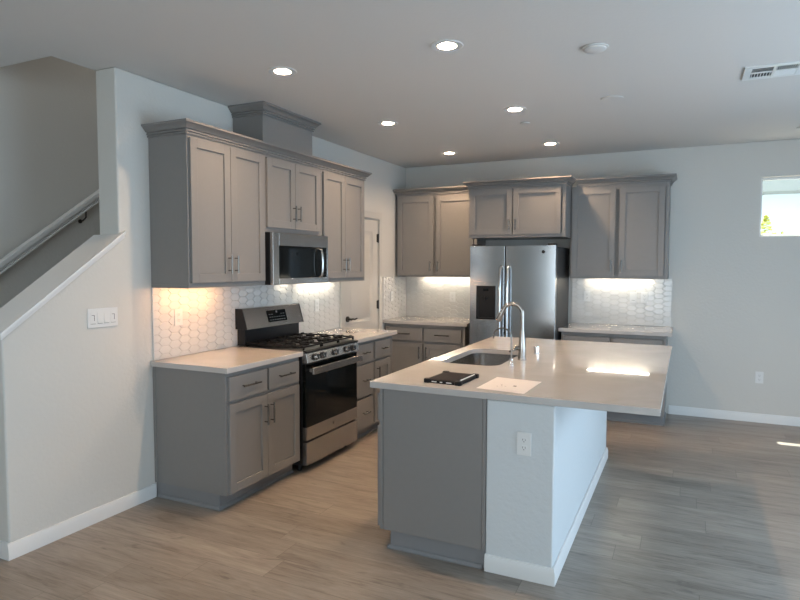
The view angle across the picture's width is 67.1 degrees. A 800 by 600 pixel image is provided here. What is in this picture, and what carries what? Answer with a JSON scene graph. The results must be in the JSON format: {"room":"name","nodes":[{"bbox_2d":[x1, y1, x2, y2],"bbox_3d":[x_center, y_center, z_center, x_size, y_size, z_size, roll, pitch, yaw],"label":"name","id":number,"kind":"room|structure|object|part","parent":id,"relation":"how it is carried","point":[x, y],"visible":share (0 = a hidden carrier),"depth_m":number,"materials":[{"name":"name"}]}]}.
{"room":"kitchen","nodes":[
{"label":"kitchen","id":0,"kind":"room"},
{"bbox_2d":[0,56,99,307],"bbox_3d":[-3.054,-1.269,3.594,0.120,5.200,9.721,2,4,25],"label":"wall","id":1,"kind":"structure","parent":0,"point":[49,138],"depth_m":4.41,"materials":[{"name":"grey paint"}]},
{"bbox_2d":[0,189,98,274],"bbox_3d":[-2.461,-0.696,4.624,0.100,2.428,3.250,2,4,25],"label":"handrail","id":2,"kind":"object","parent":1,"relation":"attached to","point":[49,231],"visible":0.34,"depth_m":4.37,"materials":[{"name":"painted wood"},{"name":"dark bronze metal brackets"}]},
{"bbox_2d":[0,67,405,542],"bbox_3d":[-1.065,-0.138,5.359,0.176,2.748,4.946,2,4,25],"label":"wall","id":3,"kind":"structure","parent":0,"point":[77,414],"depth_m":3.69,"materials":[{"name":"grey paint"}]},
{"bbox_2d":[0,231,125,339],"bbox_3d":[-1.977,-0.115,3.461,0.251,0.598,0.777,2,4,25],"label":"trim","id":4,"kind":"structure","parent":3,"relation":"attached to","point":[26,303],"depth_m":3.42,"materials":[{"name":"white wood"}]},
{"bbox_2d":[0,484,156,560],"bbox_3d":[-1.919,1.292,3.629,0.190,0.088,0.975,2,4,25],"label":"baseboard","id":5,"kind":"structure","parent":3,"relation":"attached to","point":[8,551],"depth_m":3.48,"materials":[{"name":"white wood"}]},
{"bbox_2d":[87,307,117,327],"bbox_3d":[-1.789,0.104,3.626,0.011,0.114,0.209,2,4,25],"label":"light switch","id":6,"kind":"object","parent":3,"relation":"attached to","point":[96,317],"visible":1,"depth_m":3.62,"materials":[{"name":"white plastic"}]},
{"bbox_2d":[148,133,264,288],"bbox_3d":[-1.293,-0.579,4.194,0.382,0.969,0.765,2,4,25],"label":"upper cabinet","id":7,"kind":"object","parent":3,"relation":"attached to","point":[207,196],"visible":1,"depth_m":3.93,"materials":[{"name":"grey paint"}]},
{"bbox_3d":[-1.241,-0.573,3.964,0.020,0.915,0.364,2,4,25],"label":"door","id":8,"kind":"part","parent":7,"relation":"part of","materials":[{"name":"grey paint"}]},
{"bbox_3d":[-1.179,-0.576,4.141,0.019,0.969,0.765,2,4,25],"label":"frame","id":9,"kind":"part","parent":7,"relation":"part of","materials":[{"name":"grey paint"}]},
{"bbox_3d":[-1.152,-0.243,4.108,0.036,0.120,0.011,2,4,25],"label":"handle","id":10,"kind":"part","parent":7,"relation":"part of","materials":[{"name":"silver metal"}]},
{"bbox_3d":[-1.084,-0.591,4.295,0.020,0.915,0.363,2,4,25],"label":"door","id":11,"kind":"part","parent":7,"relation":"part of","materials":[{"name":"grey paint"}]},
{"bbox_2d":[151,282,339,360],"bbox_3d":[-1.119,0.100,5.038,0.010,0.480,2.366,2,4,25],"label":"backsplash","id":12,"kind":"structure","parent":3,"relation":"attached to","point":[208,314],"depth_m":4.52,"materials":[{"name":"tile"}]},
{"bbox_2d":[174,309,182,325],"bbox_3d":[-1.525,0.119,4.159,0.008,0.115,0.070,2,4,25],"label":"wall outlet","id":13,"kind":"object","parent":12,"relation":"attached to","point":[178,318],"visible":1,"depth_m":4.15,"materials":[{"name":"white plastic"}]},
{"bbox_2d":[315,299,318,311],"bbox_3d":[-0.786,0.051,5.716,0.008,0.115,0.070,2,4,25],"label":"wall outlet","id":14,"kind":"object","parent":12,"relation":"attached to","point":[316,300],"visible":1,"depth_m":5.71,"materials":[{"name":"white plastic"}]},
{"bbox_2d":[141,118,371,180],"bbox_3d":[-0.961,-1.139,4.860,0.381,0.075,2.416,2,4,25],"label":"crown molding","id":15,"kind":"structure","parent":3,"relation":"attached to","point":[178,126],"depth_m":4.21,"materials":[{"name":"grey paint"}]},
{"bbox_2d":[264,154,320,235],"bbox_3d":[-0.964,-0.816,4.873,0.382,0.573,0.763,2,4,25],"label":"upper cabinet","id":16,"kind":"object","parent":3,"relation":"attached to","point":[292,189],"visible":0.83,"depth_m":4.75,"materials":[{"name":"grey paint"}]},
{"bbox_2d":[228,101,320,162],"bbox_3d":[-0.985,-1.293,4.850,0.338,0.381,0.770,2,4,25],"label":"duct cover","id":17,"kind":"object","parent":16,"relation":"on","point":[265,121],"visible":0.72,"depth_m":4.62,"materials":[{"name":"grey paint"}]},
{"bbox_3d":[-0.985,-1.444,4.841,0.338,0.079,0.770,2,4,25],"label":"crown molding","id":18,"kind":"part","parent":17,"relation":"part of","materials":[{"name":"grey paint"}]},
{"bbox_3d":[-0.915,-0.810,4.639,0.020,0.517,0.350,2,4,25],"label":"door","id":19,"kind":"part","parent":16,"relation":"part of","materials":[{"name":"grey paint"}]},
{"bbox_2d":[265,232,327,284],"bbox_3d":[-0.930,-0.329,4.884,0.439,0.396,0.759,2,4,25],"label":"microwave","id":20,"kind":"object","parent":16,"relation":"attached to","point":[290,258],"visible":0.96,"depth_m":4.72,"materials":[{"name":"silver metal"}]},
{"bbox_3d":[-0.654,-0.308,5.018,0.053,0.247,0.022,2,4,25],"label":"handle","id":21,"kind":"part","parent":20,"relation":"part of","materials":[{"name":"silver metal"}]},
{"bbox_3d":[-0.662,-0.316,5.084,0.026,0.247,0.133,2,4,25],"label":"control panel","id":22,"kind":"part","parent":20,"relation":"part of","materials":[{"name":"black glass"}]},
{"bbox_3d":[-0.800,-0.684,4.823,0.036,0.120,0.011,2,4,25],"label":"handle","id":23,"kind":"part","parent":16,"relation":"part of","materials":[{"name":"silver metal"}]},
{"bbox_3d":[-0.762,-0.828,4.961,0.020,0.517,0.356,2,4,25],"label":"door","id":24,"kind":"part","parent":16,"relation":"part of","materials":[{"name":"grey paint"}]},
{"bbox_2d":[320,169,363,281],"bbox_3d":[-0.634,-0.657,5.579,0.382,0.969,0.776,2,4,25],"label":"upper cabinet","id":25,"kind":"object","parent":3,"relation":"attached to","point":[342,196],"visible":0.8,"depth_m":5.47,"materials":[{"name":"grey paint"}]},
{"bbox_3d":[-0.585,-0.651,5.346,0.020,0.915,0.350,2,4,25],"label":"door","id":26,"kind":"part","parent":25,"relation":"part of","materials":[{"name":"grey paint"}]},
{"bbox_3d":[-0.431,-0.669,5.669,0.020,0.915,0.359,2,4,25],"label":"door","id":27,"kind":"part","parent":25,"relation":"part of","materials":[{"name":"grey paint"}]},
{"bbox_2d":[339,210,381,329],"bbox_3d":[-0.470,0.101,6.558,0.237,2.135,0.920,2,4,25],"label":"door","id":28,"kind":"structure","parent":3,"relation":"in","point":[360,301],"depth_m":6.66,"materials":[{"name":"grey paint"}]},
{"bbox_3d":[-0.501,0.199,6.295,0.063,0.060,0.149,2,4,25],"label":"lever handle","id":29,"kind":"part","parent":28,"relation":"part of","materials":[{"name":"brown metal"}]},
{"bbox_2d":[0,0,799,167],"bbox_3d":[0.073,-1.439,2.170,6.940,0.220,9.851,2,4,25],"label":"ceiling","id":30,"kind":"structure","parent":0,"point":[677,67],"depth_m":3.56,"materials":[{"name":"grey paint"}]},
{"bbox_2d":[268,66,296,75],"bbox_3d":[-0.729,-1.434,3.744,0.180,0.041,0.180,2,4,25],"label":"recessed light","id":31,"kind":"object","parent":30,"relation":"in","point":[279,70],"visible":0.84,"depth_m":3.77,"materials":[{"name":"white plastic"}]},
{"bbox_2d":[377,121,398,125],"bbox_3d":[-0.102,-1.512,5.112,0.180,0.041,0.180,2,4,25],"label":"recessed light","id":32,"kind":"object","parent":30,"relation":"in","point":[382,123],"visible":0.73,"depth_m":5.14,"materials":[{"name":"grey plastic"}]},
{"bbox_2d":[431,39,463,51],"bbox_3d":[0.258,-1.407,3.303,0.180,0.041,0.180,2,4,25],"label":"recessed light","id":33,"kind":"object","parent":30,"relation":"in","point":[447,45],"visible":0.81,"depth_m":3.33,"materials":[{"name":"grey plastic"}]},
{"bbox_2d":[441,151,456,154],"bbox_3d":[0.528,-1.588,6.465,0.180,0.041,0.180,2,4,25],"label":"recessed light","id":34,"kind":"object","parent":30,"relation":"in","point":[448,152],"visible":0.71,"depth_m":6.47,"materials":[{"name":"grey plastic"}]},
{"bbox_2d":[503,106,526,112],"bbox_3d":[0.885,-1.483,4.645,0.180,0.041,0.180,2,4,25],"label":"recessed light","id":35,"kind":"object","parent":30,"relation":"in","point":[513,109],"visible":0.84,"depth_m":4.67,"materials":[{"name":"grey plastic"}]},
{"bbox_2d":[541,142,559,145],"bbox_3d":[1.483,-1.557,5.955,0.180,0.041,0.180,2,4,25],"label":"recessed light","id":36,"kind":"object","parent":30,"relation":"in","point":[544,143],"visible":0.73,"depth_m":5.98,"materials":[{"name":"grey plastic"}]},
{"bbox_2d":[581,43,608,53],"bbox_3d":[1.074,-1.384,3.326,0.146,0.019,0.146,2,4,25],"label":"smoke detector","id":37,"kind":"object","parent":30,"relation":"attached to","point":[593,48],"visible":1,"depth_m":3.30,"materials":[{"name":"grey paint"}]},
{"bbox_2d":[601,95,623,101],"bbox_3d":[1.525,-1.446,4.335,0.152,0.009,0.152,2,4,25],"label":"cover plate","id":38,"kind":"object","parent":30,"relation":"attached to","point":[613,98],"visible":1,"depth_m":4.31,"materials":[{"name":"grey paint"}]},
{"bbox_2d":[741,61,799,80],"bbox_3d":[2.296,-1.407,3.707,0.328,0.010,0.277,2,4,25],"label":"ceiling vent","id":39,"kind":"object","parent":30,"relation":"in","point":[791,68],"visible":1,"depth_m":3.71,"materials":[{"name":"white metal"}]},
{"bbox_2d":[0,413,799,599],"bbox_3d":[0.063,1.476,2.317,6.950,0.120,9.831,2,4,25],"label":"floor","id":40,"kind":"structure","parent":0,"point":[687,507],"depth_m":3.37,"materials":[{"name":"brown wood"}]},
{"bbox_2d":[153,357,299,510],"bbox_3d":[-1.165,0.864,4.223,0.662,0.878,0.791,2,4,25],"label":"base cabinet","id":41,"kind":"object","parent":40,"relation":"on","point":[220,439],"visible":0.96,"depth_m":3.92,"materials":[{"name":"grey paint"}]},
{"bbox_2d":[151,346,302,373],"bbox_3d":[-1.175,0.407,4.197,0.645,0.035,0.814,2,4,25],"label":"countertop","id":42,"kind":"structure","parent":41,"relation":"on","point":[233,359],"depth_m":4.04,"materials":[{"name":"white stone"}]},
{"bbox_3d":[-0.985,0.547,3.915,0.020,0.150,0.374,2,4,25],"label":"drawer","id":43,"kind":"part","parent":41,"relation":"part of","materials":[{"name":"grey paint"}]},
{"bbox_3d":[-0.986,0.928,3.937,0.020,0.567,0.373,2,4,25],"label":"door","id":44,"kind":"part","parent":41,"relation":"part of","materials":[{"name":"grey paint"}]},
{"bbox_3d":[-0.960,0.543,3.903,0.036,0.011,0.170,2,4,25],"label":"handle","id":45,"kind":"part","parent":41,"relation":"part of","materials":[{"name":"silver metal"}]},
{"bbox_3d":[-0.923,0.821,4.109,0.019,0.778,0.785,2,4,25],"label":"frame","id":46,"kind":"part","parent":41,"relation":"part of","materials":[{"name":"grey paint"}]},
{"bbox_3d":[-0.866,0.764,4.115,0.036,0.140,0.011,2,4,25],"label":"handle","id":47,"kind":"part","parent":41,"relation":"part of","materials":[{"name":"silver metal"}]},
{"bbox_3d":[-0.821,0.528,4.260,0.020,0.150,0.350,2,4,25],"label":"drawer","id":48,"kind":"part","parent":41,"relation":"part of","materials":[{"name":"grey paint"}]},
{"bbox_3d":[-0.825,0.909,4.275,0.020,0.567,0.369,2,4,25],"label":"door","id":49,"kind":"part","parent":41,"relation":"part of","materials":[{"name":"grey paint"}]},
{"bbox_3d":[-0.796,0.523,4.247,0.036,0.011,0.170,2,4,25],"label":"handle","id":50,"kind":"part","parent":41,"relation":"part of","materials":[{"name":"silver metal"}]},
{"bbox_2d":[235,303,362,470],"bbox_3d":[-0.794,0.660,4.910,0.716,1.207,0.764,2,4,25],"label":"gas range","id":51,"kind":"object","parent":40,"relation":"on","point":[327,365],"visible":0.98,"depth_m":4.75,"materials":[{"name":"silver metal"}]},
{"bbox_2d":[244,338,357,353],"bbox_3d":[-0.781,0.356,4.887,0.586,0.020,0.764,2,4,25],"label":"cooktop","id":52,"kind":"object","parent":51,"relation":"in","point":[344,343],"depth_m":4.70,"materials":[{"name":"black metal"}]},
{"bbox_3d":[-0.621,0.424,4.508,0.043,0.053,0.052,2,4,25],"label":"knob","id":53,"kind":"part","parent":51,"relation":"part of","materials":[{"name":"silver metal"}]},
{"bbox_3d":[-0.578,0.419,4.598,0.043,0.053,0.052,2,4,25],"label":"knob","id":54,"kind":"part","parent":51,"relation":"part of","materials":[{"name":"black ceramic"}]},
{"bbox_3d":[-0.542,0.741,4.795,0.036,0.565,0.756,2,4,25],"label":"oven door","id":55,"kind":"part","parent":51,"relation":"part of","materials":[{"name":"black glass"}]},
{"bbox_3d":[-0.542,1.125,4.817,0.038,0.174,0.756,2,4,25],"label":"storage drawer","id":56,"kind":"part","parent":51,"relation":"part of","materials":[{"name":"silver metal"}]},
{"bbox_3d":[-0.534,0.412,4.773,0.052,0.075,0.764,2,4,25],"label":"control panel","id":57,"kind":"part","parent":51,"relation":"part of","materials":[{"name":"silver metal"}]},
{"bbox_3d":[-0.499,0.503,4.761,0.064,0.054,0.740,2,4,25],"label":"handle","id":58,"kind":"part","parent":51,"relation":"part of","materials":[{"name":"silver metal"}]},
{"bbox_3d":[-0.502,0.410,4.758,0.043,0.053,0.052,2,4,25],"label":"knob","id":59,"kind":"part","parent":51,"relation":"part of","materials":[{"name":"black ceramic"}]},
{"bbox_3d":[-0.426,0.401,4.918,0.043,0.053,0.052,2,4,25],"label":"knob","id":60,"kind":"part","parent":51,"relation":"part of","materials":[{"name":"black ceramic"}]},
{"bbox_2d":[355,340,372,438],"bbox_3d":[-0.579,0.794,5.455,0.662,0.878,0.366,2,4,25],"label":"base cabinet","id":61,"kind":"object","parent":40,"relation":"on","point":[364,418],"visible":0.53,"depth_m":5.34,"materials":[{"name":"grey paint"}]},
{"bbox_2d":[303,328,396,342],"bbox_3d":[-0.493,0.326,5.631,0.645,0.035,0.815,2,4,25],"label":"countertop","id":62,"kind":"structure","parent":61,"relation":"on","point":[362,335],"depth_m":5.67,"materials":[{"name":"white stone"}]},
{"bbox_3d":[-0.320,0.468,5.315,0.020,0.159,0.330,2,4,25],"label":"drawer","id":63,"kind":"part","parent":61,"relation":"part of","materials":[{"name":"grey paint"}]},
{"bbox_3d":[-0.339,0.751,5.338,0.019,0.778,0.366,2,4,25],"label":"frame","id":64,"kind":"part","parent":61,"relation":"part of","materials":[{"name":"grey paint"}]},
{"bbox_3d":[-0.321,1.000,5.346,0.020,0.264,0.330,2,4,25],"label":"drawer","id":65,"kind":"part","parent":61,"relation":"part of","materials":[{"name":"grey paint"}]},
{"bbox_3d":[-0.320,0.712,5.329,0.020,0.278,0.330,2,4,25],"label":"drawer","id":66,"kind":"part","parent":61,"relation":"part of","materials":[{"name":"grey paint"}]},
{"bbox_2d":[366,335,391,433],"bbox_3d":[-0.412,0.774,5.806,0.662,0.878,0.410,2,4,25],"label":"base cabinet","id":67,"kind":"object","parent":40,"relation":"on","point":[382,347],"visible":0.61,"depth_m":5.60,"materials":[{"name":"grey paint"}]},
{"bbox_3d":[-0.173,0.731,5.687,0.019,0.778,0.406,2,4,25],"label":"frame","id":68,"kind":"part","parent":67,"relation":"part of","materials":[{"name":"grey paint"}]},
{"bbox_3d":[-0.165,0.450,5.641,0.020,0.159,0.314,2,4,25],"label":"drawer","id":69,"kind":"part","parent":67,"relation":"part of","materials":[{"name":"grey paint"}]},
{"bbox_3d":[-0.166,0.834,5.663,0.020,0.560,0.314,2,4,25],"label":"door","id":70,"kind":"part","parent":67,"relation":"part of","materials":[{"name":"grey paint"}]},
{"bbox_2d":[385,323,469,372],"bbox_3d":[0.385,0.702,7.088,0.983,0.878,0.662,2,4,25],"label":"base cabinet","id":71,"kind":"object","parent":40,"relation":"on","point":[413,344],"visible":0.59,"depth_m":6.82,"materials":[{"name":"grey paint"}]},
{"bbox_3d":[0.051,0.386,6.913,0.447,0.148,0.020,2,4,25],"label":"drawer","id":72,"kind":"part","parent":71,"relation":"part of","materials":[{"name":"grey paint"}]},
{"bbox_3d":[0.050,0.763,6.934,0.447,0.557,0.020,2,4,25],"label":"door","id":73,"kind":"part","parent":71,"relation":"part of","materials":[{"name":"grey paint"}]},
{"bbox_3d":[0.271,0.666,6.846,0.983,0.778,0.019,2,4,25],"label":"frame","id":74,"kind":"part","parent":71,"relation":"part of","materials":[{"name":"grey paint"}]},
{"bbox_2d":[383,316,469,326],"bbox_3d":[0.401,0.245,7.064,1.028,0.035,0.648,2,4,25],"label":"countertop","id":75,"kind":"structure","parent":71,"relation":"on","point":[418,320],"depth_m":6.92,"materials":[{"name":"white stone"}]},
{"bbox_3d":[0.476,0.398,6.711,0.438,0.148,0.020,2,4,25],"label":"drawer","id":76,"kind":"part","parent":71,"relation":"part of","materials":[{"name":"grey paint"}]},
{"bbox_3d":[0.475,0.775,6.733,0.438,0.557,0.020,2,4,25],"label":"door","id":77,"kind":"part","parent":71,"relation":"part of","materials":[{"name":"grey paint"}]},
{"bbox_2d":[378,389,487,568],"bbox_3d":[0.595,0.871,4.154,0.656,0.878,2.151,2,4,25],"label":"base cabinet","id":78,"kind":"object","parent":40,"relation":"on","point":[432,448],"visible":0.59,"depth_m":3.17,"materials":[{"name":"grey paint"}]},
{"bbox_3d":[-0.021,0.573,3.496,0.020,0.150,0.432,2,4,25],"label":"drawer","id":79,"kind":"part","parent":78,"relation":"part of","materials":[{"name":"grey paint"}]},
{"bbox_3d":[-0.022,0.957,3.518,0.020,0.562,0.432,2,4,25],"label":"door","id":80,"kind":"part","parent":78,"relation":"part of","materials":[{"name":"grey paint"}]},
{"bbox_3d":[0.358,0.814,4.265,0.019,0.778,2.149,2,4,25],"label":"frame","id":81,"kind":"part","parent":78,"relation":"part of","materials":[{"name":"grey paint"}]},
{"bbox_2d":[370,336,671,416],"bbox_3d":[0.994,0.420,4.036,1.458,0.035,2.338,2,4,25],"label":"countertop","id":82,"kind":"structure","parent":78,"relation":"on","point":[600,376],"depth_m":3.51,"materials":[{"name":"white stone"}]},
{"bbox_2d":[424,371,478,385],"bbox_3d":[0.287,0.429,3.334,0.216,0.025,0.280,2,4,28],"label":"tablet","id":83,"kind":"object","parent":82,"relation":"on","point":[447,377],"visible":1,"depth_m":3.27,"materials":[{"name":"black plastic"}]},
{"bbox_2d":[450,353,517,365],"bbox_3d":[0.598,0.531,4.212,0.438,0.206,0.815,2,4,25],"label":"sink","id":84,"kind":"object","parent":82,"relation":"in","point":[485,359],"visible":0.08,"depth_m":4.58,"materials":[{"name":"silver metal"}]},
{"bbox_2d":[493,327,513,365],"bbox_3d":[0.652,0.294,3.826,0.136,0.239,0.058,2,4,25],"label":"filter faucet","id":85,"kind":"object","parent":82,"relation":"on","point":[511,358],"visible":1,"depth_m":3.81,"materials":[{"name":"silver metal"}]},
{"bbox_2d":[477,377,540,393],"bbox_3d":[0.582,0.450,3.197,0.268,0.001,0.379,2,4,25],"label":"paper sheet","id":86,"kind":"object","parent":82,"relation":"on","point":[498,383],"visible":1,"depth_m":3.18,"materials":[{"name":"white paper"}]},
{"bbox_2d":[496,302,525,359],"bbox_3d":[0.739,0.207,4.053,0.210,0.388,0.116,2,4,25],"label":"faucet","id":87,"kind":"object","parent":82,"relation":"on","point":[521,347],"visible":1,"depth_m":4.04,"materials":[{"name":"silver metal"}]},
{"bbox_3d":[0.763,0.328,4.036,0.098,0.036,0.038,-1,4,-25],"label":"lever","id":88,"kind":"part","parent":87,"relation":"part of","materials":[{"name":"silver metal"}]},
{"bbox_2d":[533,346,539,353],"bbox_3d":[0.977,0.357,4.319,0.044,0.059,0.044,2,4,25],"label":"air gap","id":89,"kind":"object","parent":82,"relation":"on","point":[536,348],"visible":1,"depth_m":4.30,"materials":[{"name":"silver metal"}]},
{"bbox_2d":[470,243,568,344],"bbox_3d":[1.280,0.292,6.501,0.895,1.768,0.816,2,4,25],"label":"refrigerator","id":90,"kind":"object","parent":40,"relation":"on","point":[535,277],"visible":0.58,"depth_m":6.17,"materials":[{"name":"grey metal"}]},
{"bbox_3d":[0.918,0.258,6.338,0.375,1.643,0.072,2,4,25],"label":"freezer door","id":91,"kind":"part","parent":90,"relation":"part of","materials":[{"name":"silver metal"}]},
{"bbox_3d":[1.028,0.172,6.207,0.027,1.064,0.080,2,4,25],"label":"handle","id":92,"kind":"part","parent":90,"relation":"part of","materials":[{"name":"silver metal"}]},
{"bbox_3d":[1.097,0.174,6.174,0.027,1.064,0.080,2,4,25],"label":"handle","id":93,"kind":"part","parent":90,"relation":"part of","materials":[{"name":"silver metal"}]},
{"bbox_3d":[1.324,0.270,6.146,0.508,1.643,0.072,2,4,25],"label":"fresh food door","id":94,"kind":"part","parent":90,"relation":"part of","materials":[{"name":"silver metal"}]},
{"bbox_2d":[561,331,667,425],"bbox_3d":[2.208,0.755,6.225,0.984,0.878,0.662,2,4,25],"label":"base cabinet","id":95,"kind":"object","parent":40,"relation":"on","point":[574,336],"visible":0.19,"depth_m":5.95,"materials":[{"name":"grey paint"}]},
{"bbox_3d":[1.866,0.439,6.053,0.445,0.148,0.020,2,4,25],"label":"drawer","id":96,"kind":"part","parent":95,"relation":"part of","materials":[{"name":"grey paint"}]},
{"bbox_2d":[558,323,673,336],"bbox_3d":[2.224,0.299,6.200,1.054,0.035,0.648,2,4,25],"label":"countertop","id":97,"kind":"structure","parent":95,"relation":"on","point":[570,327],"depth_m":6.06,"materials":[{"name":"white stone"}]},
{"bbox_3d":[2.295,0.452,5.850,0.445,0.148,0.020,2,4,25],"label":"drawer","id":98,"kind":"part","parent":95,"relation":"part of","materials":[{"name":"grey paint"}]},
{"bbox_2d":[486,399,606,567],"bbox_3d":[1.046,0.884,3.942,0.339,0.878,2.149,2,4,25],"label":"wall","id":99,"kind":"structure","parent":0,"point":[533,502],"depth_m":3.00,"materials":[{"name":"grey paint"}]},
{"bbox_2d":[517,431,530,455],"bbox_3d":[0.605,0.702,2.945,0.070,0.115,0.008,2,4,25],"label":"wall outlet","id":100,"kind":"object","parent":99,"relation":"attached to","point":[523,438],"visible":1,"depth_m":2.94,"materials":[{"name":"white plastic"}]},
{"bbox_2d":[520,445,526,450],"bbox_3d":[0.604,0.722,2.943,0.034,0.027,0.002,2,4,25],"label":"socket","id":101,"kind":"object","parent":100,"relation":"attached to","point":[522,447],"depth_m":2.94,"materials":[{"name":"white plastic"}]},
{"bbox_2d":[521,437,526,442],"bbox_3d":[0.604,0.683,2.941,0.034,0.027,0.002,2,4,25],"label":"socket","id":102,"kind":"object","parent":100,"relation":"attached to","point":[523,439],"depth_m":2.94,"materials":[{"name":"white plastic"}]},
{"bbox_2d":[484,447,607,586],"bbox_3d":[1.052,1.279,3.961,0.354,0.088,2.178,2,4,25],"label":"baseboard","id":103,"kind":"structure","parent":99,"relation":"attached to","point":[526,571],"depth_m":3.02,"materials":[{"name":"white wood"}]},
{"bbox_2d":[406,139,799,416],"bbox_3d":[2.091,-0.207,6.669,6.800,2.748,0.130,2,4,25],"label":"wall","id":104,"kind":"structure","parent":0,"point":[735,305],"depth_m":6.06,"materials":[{"name":"grey paint"}]},
{"bbox_2d":[383,276,469,319],"bbox_3d":[0.402,-0.021,7.051,1.028,0.496,0.644,2,4,25],"label":"backsplash","id":105,"kind":"structure","parent":104,"relation":"attached to","point":[426,296],"depth_m":7.35,"materials":[{"name":"tile"}]},
{"bbox_2d":[390,291,392,300],"bbox_3d":[-0.095,-0.046,7.167,0.008,0.115,0.070,2,4,25],"label":"wall outlet","id":106,"kind":"object","parent":105,"relation":"attached to","point":[391,292],"visible":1,"depth_m":7.15,"materials":[{"name":"white plastic"}]},
{"bbox_2d":[450,292,454,301],"bbox_3d":[0.632,-0.036,7.282,0.070,0.115,0.008,2,4,25],"label":"wall outlet","id":107,"kind":"object","parent":105,"relation":"attached to","point":[452,294],"visible":1,"depth_m":7.28,"materials":[{"name":"white plastic"}]},
{"bbox_2d":[397,193,485,276],"bbox_3d":[0.472,-0.752,7.122,1.000,0.953,0.382,2,4,25],"label":"upper cabinet","id":108,"kind":"object","parent":104,"relation":"attached to","point":[433,240],"visible":0.75,"depth_m":7.00,"materials":[{"name":"grey paint"}]},
{"bbox_3d":[0.184,-0.747,7.098,0.450,0.900,0.020,2,4,25],"label":"door","id":109,"kind":"part","parent":108,"relation":"part of","materials":[{"name":"grey paint"}]},
{"bbox_3d":[0.622,-0.735,6.890,0.450,0.900,0.020,2,4,25],"label":"door","id":110,"kind":"part","parent":108,"relation":"part of","materials":[{"name":"grey paint"}]},
{"bbox_2d":[469,184,570,240],"bbox_3d":[1.325,-0.930,6.544,1.024,0.527,0.674,2,4,25],"label":"upper cabinet","id":111,"kind":"object","parent":104,"relation":"attached to","point":[538,212],"visible":0.94,"depth_m":6.26,"materials":[{"name":"grey paint"}]},
{"bbox_3d":[0.962,-0.930,6.394,0.462,0.478,0.020,2,4,25],"label":"door","id":112,"kind":"part","parent":111,"relation":"part of","materials":[{"name":"grey paint"}]},
{"bbox_2d":[393,173,676,195],"bbox_3d":[1.302,-1.231,6.539,3.082,0.075,0.673,2,4,25],"label":"crown molding","id":113,"kind":"structure","parent":111,"relation":"attached to","point":[569,180],"depth_m":6.21,"materials":[{"name":"grey paint"}]},
{"bbox_3d":[1.401,-0.917,6.186,0.490,0.478,0.020,2,4,25],"label":"door","id":114,"kind":"part","parent":111,"relation":"part of","materials":[{"name":"grey paint"}]},
{"bbox_2d":[570,182,670,278],"bbox_3d":[2.278,-0.699,6.266,0.946,0.953,0.382,2,4,25],"label":"upper cabinet","id":115,"kind":"object","parent":104,"relation":"attached to","point":[618,231],"visible":1,"depth_m":6.12,"materials":[{"name":"grey paint"}]},
{"bbox_3d":[1.996,-0.697,6.239,0.428,0.895,0.020,2,4,25],"label":"door","id":116,"kind":"part","parent":115,"relation":"part of","materials":[{"name":"grey paint"}]},
{"bbox_3d":[2.417,-0.684,6.040,0.422,0.895,0.020,2,4,25],"label":"door","id":117,"kind":"part","parent":115,"relation":"part of","materials":[{"name":"grey paint"}]},
{"bbox_2d":[571,278,671,326],"bbox_3d":[2.358,0.016,6.474,1.011,0.496,0.010,2,4,25],"label":"backsplash","id":118,"kind":"structure","parent":104,"relation":"attached to","point":[609,303],"depth_m":6.47,"materials":[{"name":"tile"}]},
{"bbox_2d":[584,291,589,300],"bbox_3d":[2.046,-0.042,6.609,0.070,0.115,0.008,2,4,25],"label":"wall outlet","id":119,"kind":"object","parent":118,"relation":"attached to","point":[586,293],"visible":1,"depth_m":6.61,"materials":[{"name":"white plastic"}]},
{"bbox_2d":[630,292,636,302],"bbox_3d":[2.475,-0.030,6.404,0.070,0.115,0.011,2,4,25],"label":"light switch","id":120,"kind":"object","parent":118,"relation":"attached to","point":[633,295],"visible":1,"depth_m":6.40,"materials":[{"name":"white plastic"}]},
{"bbox_2d":[641,292,647,302],"bbox_3d":[2.575,-0.027,6.359,0.070,0.115,0.008,2,4,25],"label":"wall outlet","id":121,"kind":"object","parent":118,"relation":"attached to","point":[644,295],"visible":1,"depth_m":6.36,"materials":[{"name":"white plastic"}]},
{"bbox_2d":[668,405,799,426],"bbox_3d":[3.970,1.181,5.774,2.564,0.088,0.014,2,4,25],"label":"baseboard","id":122,"kind":"structure","parent":104,"relation":"attached to","point":[678,410],"depth_m":6.05,"materials":[{"name":"white wood"}]},
{"bbox_2d":[755,371,763,383],"bbox_3d":[3.545,0.765,5.955,0.070,0.115,0.008,2,4,25],"label":"wall outlet","id":123,"kind":"object","parent":104,"relation":"attached to","point":[759,376],"visible":1,"depth_m":5.95,"materials":[{"name":"white plastic"}]},
{"bbox_2d":[759,176,799,236],"bbox_3d":[3.981,-0.898,5.767,0.950,0.576,0.045,2,4,25],"label":"window","id":124,"kind":"structure","parent":104,"relation":"in","point":[793,177],"depth_m":5.91,"materials":[{"name":"white"}]},
{"label":"outside","id":125,"kind":"structure","parent":0,"visible":0},
{"bbox_3d":[5.861,1.167,10.508,20.000,0.180,9.889,2,4,25],"label":"ground","id":126,"kind":"structure","parent":125,"visible":0},
{"bbox_2d":[761,215,784,234],"bbox_3d":[4.759,0.056,7.913,0.694,2.332,0.648,0,3,-5],"label":"shrub","id":127,"kind":"object","parent":126,"relation":"on","point":[765,220],"visible":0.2,"depth_m":7.83,"materials":[{"name":"green plant"}]},
{"bbox_2d":[761,179,799,234],"bbox_3d":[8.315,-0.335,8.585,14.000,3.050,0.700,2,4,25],"label":"house","id":128,"kind":"structure","parent":126,"relation":"on","point":[780,198],"depth_m":9.68,"materials":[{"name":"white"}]}
]}

